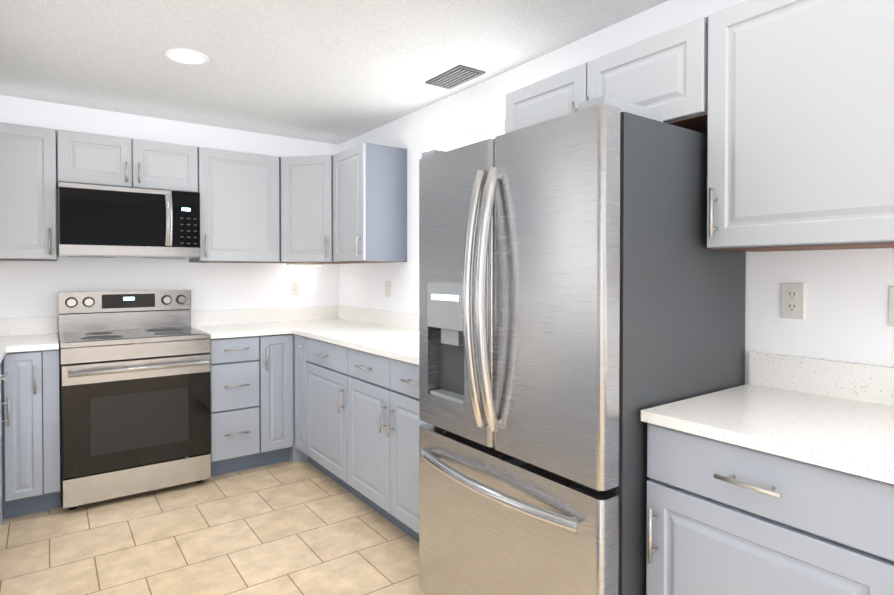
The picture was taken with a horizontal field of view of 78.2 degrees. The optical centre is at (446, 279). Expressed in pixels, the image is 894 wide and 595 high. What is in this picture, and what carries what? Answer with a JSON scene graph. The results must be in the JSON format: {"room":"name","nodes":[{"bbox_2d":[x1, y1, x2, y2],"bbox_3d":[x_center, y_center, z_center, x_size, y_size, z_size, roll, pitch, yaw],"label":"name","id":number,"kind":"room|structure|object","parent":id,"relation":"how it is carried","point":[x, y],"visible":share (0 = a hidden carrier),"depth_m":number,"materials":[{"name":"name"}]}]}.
{"room":"kitchen","nodes":[
{"label":"kitchen","id":0,"kind":"room"},
{"bbox_2d":[0,95,338,340],"bbox_3d":[-2.060,0.073,3.818,2.990,2.370,0.100,-1,1,-36],"label":"wall","id":1,"kind":"structure","parent":0,"point":[30,288],"depth_m":3.81,"materials":[{"name":"white paint"}]},
{"bbox_2d":[0,122,59,260],"bbox_3d":[-2.546,-0.493,3.190,0.458,0.760,0.328,-1,1,-36],"label":"upper cabinet","id":2,"kind":"object","parent":1,"relation":"attached to","point":[29,155],"depth_m":3.12,"materials":[{"name":"grey paint"}]},
{"bbox_2d":[60,130,199,192],"bbox_3d":[-2.050,-0.724,3.547,0.762,0.308,0.328,-1,1,-36],"label":"upper cabinet","id":3,"kind":"object","parent":1,"relation":"attached to","point":[85,158],"depth_m":3.40,"materials":[{"name":"grey paint"}]},
{"bbox_2d":[57,182,199,258],"bbox_3d":[-2.012,-0.352,3.500,0.754,0.423,0.454,-1,1,-36],"label":"microwave","id":4,"kind":"object","parent":3,"relation":"attached to","point":[102,221],"visible":1,"depth_m":3.34,"materials":[{"name":"black glass"}]},
{"bbox_2d":[189,147,279,262],"bbox_3d":[-1.520,-0.503,3.935,0.543,0.760,0.328,-1,1,-36],"label":"upper cabinet","id":5,"kind":"object","parent":1,"relation":"attached to","point":[239,206],"depth_m":3.79,"materials":[{"name":"grey paint"}]},
{"bbox_2d":[291,280,298,294],"bbox_3d":[-1.207,0.066,4.370,0.070,0.116,0.008,-1,1,-36],"label":"electrical outlet","id":6,"kind":"object","parent":1,"relation":"attached to","point":[294,287],"visible":1,"depth_m":4.37,"materials":[{"name":"white plastic"}]},
{"bbox_2d":[0,460,425,594],"bbox_3d":[-0.124,1.323,1.168,2.990,0.060,6.690,-1,1,-36],"label":"floor","id":7,"kind":"structure","parent":0,"point":[289,527],"depth_m":2.65,"materials":[{"name":"tile"}]},
{"bbox_2d":[0,452,1,509],"bbox_3d":[-2.375,0.830,2.419,0.618,0.894,0.567,-1,1,-36],"label":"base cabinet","id":8,"kind":"object","parent":7,"relation":"on","point":[0,452],"depth_m":2.78,"materials":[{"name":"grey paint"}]},
{"bbox_2d":[0,360,3,451],"bbox_3d":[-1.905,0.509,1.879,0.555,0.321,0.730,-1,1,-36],"label":"base cabinet","id":9,"kind":"object","parent":7,"relation":"on","point":[0,360],"depth_m":2.33,"materials":[{"name":"grey paint"}]},
{"bbox_2d":[0,318,19,361],"bbox_3d":[-1.762,0.326,1.602,0.660,0.135,3.838,-1,1,-36],"label":"countertop","id":10,"kind":"structure","parent":9,"relation":"on","point":[9,327],"depth_m":3.29,"materials":[{"name":"stone"}]},
{"bbox_2d":[0,349,59,524],"bbox_3d":[-2.375,0.821,3.152,0.247,0.892,0.618,-1,1,-36],"label":"base cabinet","id":11,"kind":"object","parent":7,"relation":"on","point":[30,446],"depth_m":2.91,"materials":[{"name":"grey paint"}]},
{"bbox_2d":[52,316,58,348],"bbox_3d":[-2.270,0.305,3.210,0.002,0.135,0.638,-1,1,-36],"label":"countertop","id":12,"kind":"structure","parent":11,"relation":"on","point":[55,343],"depth_m":3.38,"materials":[{"name":"stone"}]},
{"bbox_2d":[58,290,210,509],"bbox_3d":[-1.923,0.672,3.390,0.756,1.185,0.728,-1,1,-36],"label":"range","id":13,"kind":"object","parent":7,"relation":"on","point":[134,388],"visible":0.98,"depth_m":3.19,"materials":[{"name":"silver metal"}]},
{"bbox_2d":[209,335,263,475],"bbox_3d":[-1.529,0.813,3.766,0.308,0.892,0.618,-1,1,-36],"label":"base cabinet","id":14,"kind":"object","parent":7,"relation":"on","point":[252,402],"depth_m":3.53,"materials":[{"name":"grey paint"}]},
{"bbox_2d":[191,308,287,338],"bbox_3d":[-1.447,0.297,3.808,0.498,0.135,0.638,-1,1,-36],"label":"countertop","id":15,"kind":"structure","parent":14,"relation":"on","point":[263,321],"depth_m":3.98,"materials":[{"name":"stone"}]},
{"bbox_2d":[264,334,295,465],"bbox_3d":[-1.313,0.811,3.923,0.227,0.892,0.618,-1,1,-36],"label":"base cabinet","id":16,"kind":"object","parent":7,"relation":"on","point":[279,398],"depth_m":3.69,"materials":[{"name":"grey paint"}]},
{"bbox_2d":[294,335,301,450],"bbox_3d":[-0.728,0.812,3.836,0.618,0.892,0.210,-1,1,-36],"label":"base cabinet","id":17,"kind":"object","parent":7,"relation":"on","point":[297,338],"depth_m":3.69,"materials":[{"name":"grey paint"}]},
{"bbox_2d":[296,448,307,462],"bbox_3d":[-0.977,0.807,4.180,0.617,0.892,0.597,-1,1,-36],"label":"base cabinet","id":18,"kind":"object","parent":7,"relation":"on","point":[300,456],"depth_m":3.79,"materials":[{"name":"grey paint"}]},
{"bbox_2d":[302,336,341,485],"bbox_3d":[-0.487,0.816,3.504,0.618,0.892,0.610,-1,1,-36],"label":"base cabinet","id":19,"kind":"object","parent":7,"relation":"on","point":[321,360],"depth_m":3.36,"materials":[{"name":"grey paint"}]},
{"bbox_2d":[342,346,426,541],"bbox_3d":[-0.030,0.824,2.875,0.618,0.892,0.944,-1,1,-36],"label":"base cabinet","id":20,"kind":"object","parent":7,"relation":"on","point":[358,422],"depth_m":2.76,"materials":[{"name":"grey paint"}]},
{"bbox_2d":[268,305,418,364],"bbox_3d":[-0.467,0.302,3.440,0.656,0.135,2.385,-1,1,-36],"label":"countertop","id":21,"kind":"structure","parent":20,"relation":"on","point":[394,335],"depth_m":3.68,"materials":[{"name":"stone"}]},
{"bbox_2d":[419,95,745,594],"bbox_3d":[0.419,0.393,2.018,0.858,1.778,0.903,-1,1,-36],"label":"fridge","id":22,"kind":"object","parent":7,"relation":"on","point":[582,288],"visible":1,"depth_m":1.66,"materials":[{"name":"silver metal"}]},
{"bbox_2d":[646,423,893,594],"bbox_3d":[0.976,0.843,1.490,0.618,0.892,0.582,-1,1,-36],"label":"base cabinet","id":23,"kind":"object","parent":7,"relation":"on","point":[724,518],"visible":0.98,"depth_m":1.28,"materials":[{"name":"grey paint"}]},
{"bbox_2d":[641,351,893,483],"bbox_3d":[1.165,0.328,1.207,0.638,0.140,1.257,-1,1,-36],"label":"countertop","id":24,"kind":"structure","parent":23,"relation":"on","point":[835,415],"depth_m":1.49,"materials":[{"name":"stone"}]},
{"bbox_2d":[0,0,667,144],"bbox_3d":[-0.124,-1.107,1.136,2.990,0.060,6.690,-1,1,-36],"label":"ceiling","id":25,"kind":"structure","parent":0,"point":[337,72],"depth_m":2.66,"materials":[{"name":"white paint"}]},
{"bbox_2d":[164,48,208,64],"bbox_3d":[-1.279,-1.093,2.702,0.200,0.007,0.200,-1,1,-36],"label":"recessed light","id":26,"kind":"object","parent":25,"relation":"in","point":[186,56],"visible":1,"depth_m":2.69,"materials":[{"name":"white"}]},
{"bbox_2d":[425,65,485,88],"bbox_3d":[0.042,-1.094,2.993,0.170,0.012,0.320,-1,1,-36],"label":"ceiling vent","id":27,"kind":"object","parent":25,"relation":"in","point":[458,75],"visible":0.98,"depth_m":2.96,"materials":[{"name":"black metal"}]},
{"bbox_2d":[339,0,893,384],"bbox_3d":[1.045,0.097,2.001,0.100,2.370,6.490,-1,1,-36],"label":"wall","id":28,"kind":"structure","parent":0,"point":[846,319],"depth_m":1.91,"materials":[{"name":"white paint"}]},
{"bbox_2d":[279,155,349,263],"bbox_3d":[-0.969,-0.505,4.160,0.607,0.762,0.611,-1,1,-36],"label":"upper cabinet","id":29,"kind":"object","parent":28,"relation":"attached to","point":[305,209],"visible":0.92,"depth_m":3.93,"materials":[{"name":"grey paint"}]},
{"bbox_2d":[287,263,323,265],"bbox_3d":[-1.090,-0.113,4.242,0.280,0.020,0.050,-1,1,-36],"label":"under-cabinet light","id":30,"kind":"object","parent":29,"relation":"attached to","point":[304,264],"visible":1,"depth_m":4.21,"materials":[{"name":"white plastic"}]},
{"bbox_2d":[333,143,406,262],"bbox_3d":[-0.539,-0.501,3.806,0.328,0.760,0.467,-1,1,-36],"label":"upper cabinet","id":31,"kind":"object","parent":28,"relation":"attached to","point":[370,179],"depth_m":3.64,"materials":[{"name":"grey paint"}]},
{"bbox_2d":[385,281,390,296],"bbox_3d":[-0.424,0.067,3.931,0.008,0.116,0.070,-1,1,-36],"label":"electrical outlet","id":32,"kind":"object","parent":28,"relation":"attached to","point":[387,288],"visible":1,"depth_m":3.92,"materials":[{"name":"white plastic"}]},
{"bbox_2d":[505,17,704,132],"bbox_3d":[0.655,-0.670,2.160,0.328,0.300,0.919,-1,1,-36],"label":"upper cabinet","id":33,"kind":"object","parent":28,"relation":"attached to","point":[664,72],"depth_m":1.88,"materials":[{"name":"grey paint"}]},
{"bbox_2d":[781,283,804,318],"bbox_3d":[1.127,0.070,1.794,0.008,0.116,0.070,-1,1,-36],"label":"electrical outlet","id":34,"kind":"object","parent":28,"relation":"attached to","point":[792,300],"visible":1,"depth_m":1.79,"materials":[{"name":"white plastic"}]},
{"bbox_2d":[697,0,893,251],"bbox_3d":[1.110,-0.452,1.536,0.328,0.720,0.616,-1,1,-36],"label":"upper cabinet","id":35,"kind":"object","parent":28,"relation":"attached to","point":[786,107],"depth_m":1.48,"materials":[{"name":"grey paint"}]},
{"bbox_2d":[889,286,893,326],"bbox_3d":[1.320,0.079,1.527,0.010,0.116,0.152,-1,1,-36],"label":"outlet","id":36,"kind":"object","parent":28,"relation":"attached to","point":[891,305],"visible":1,"depth_m":1.58,"materials":[{"name":"white plastic"}]}
]}

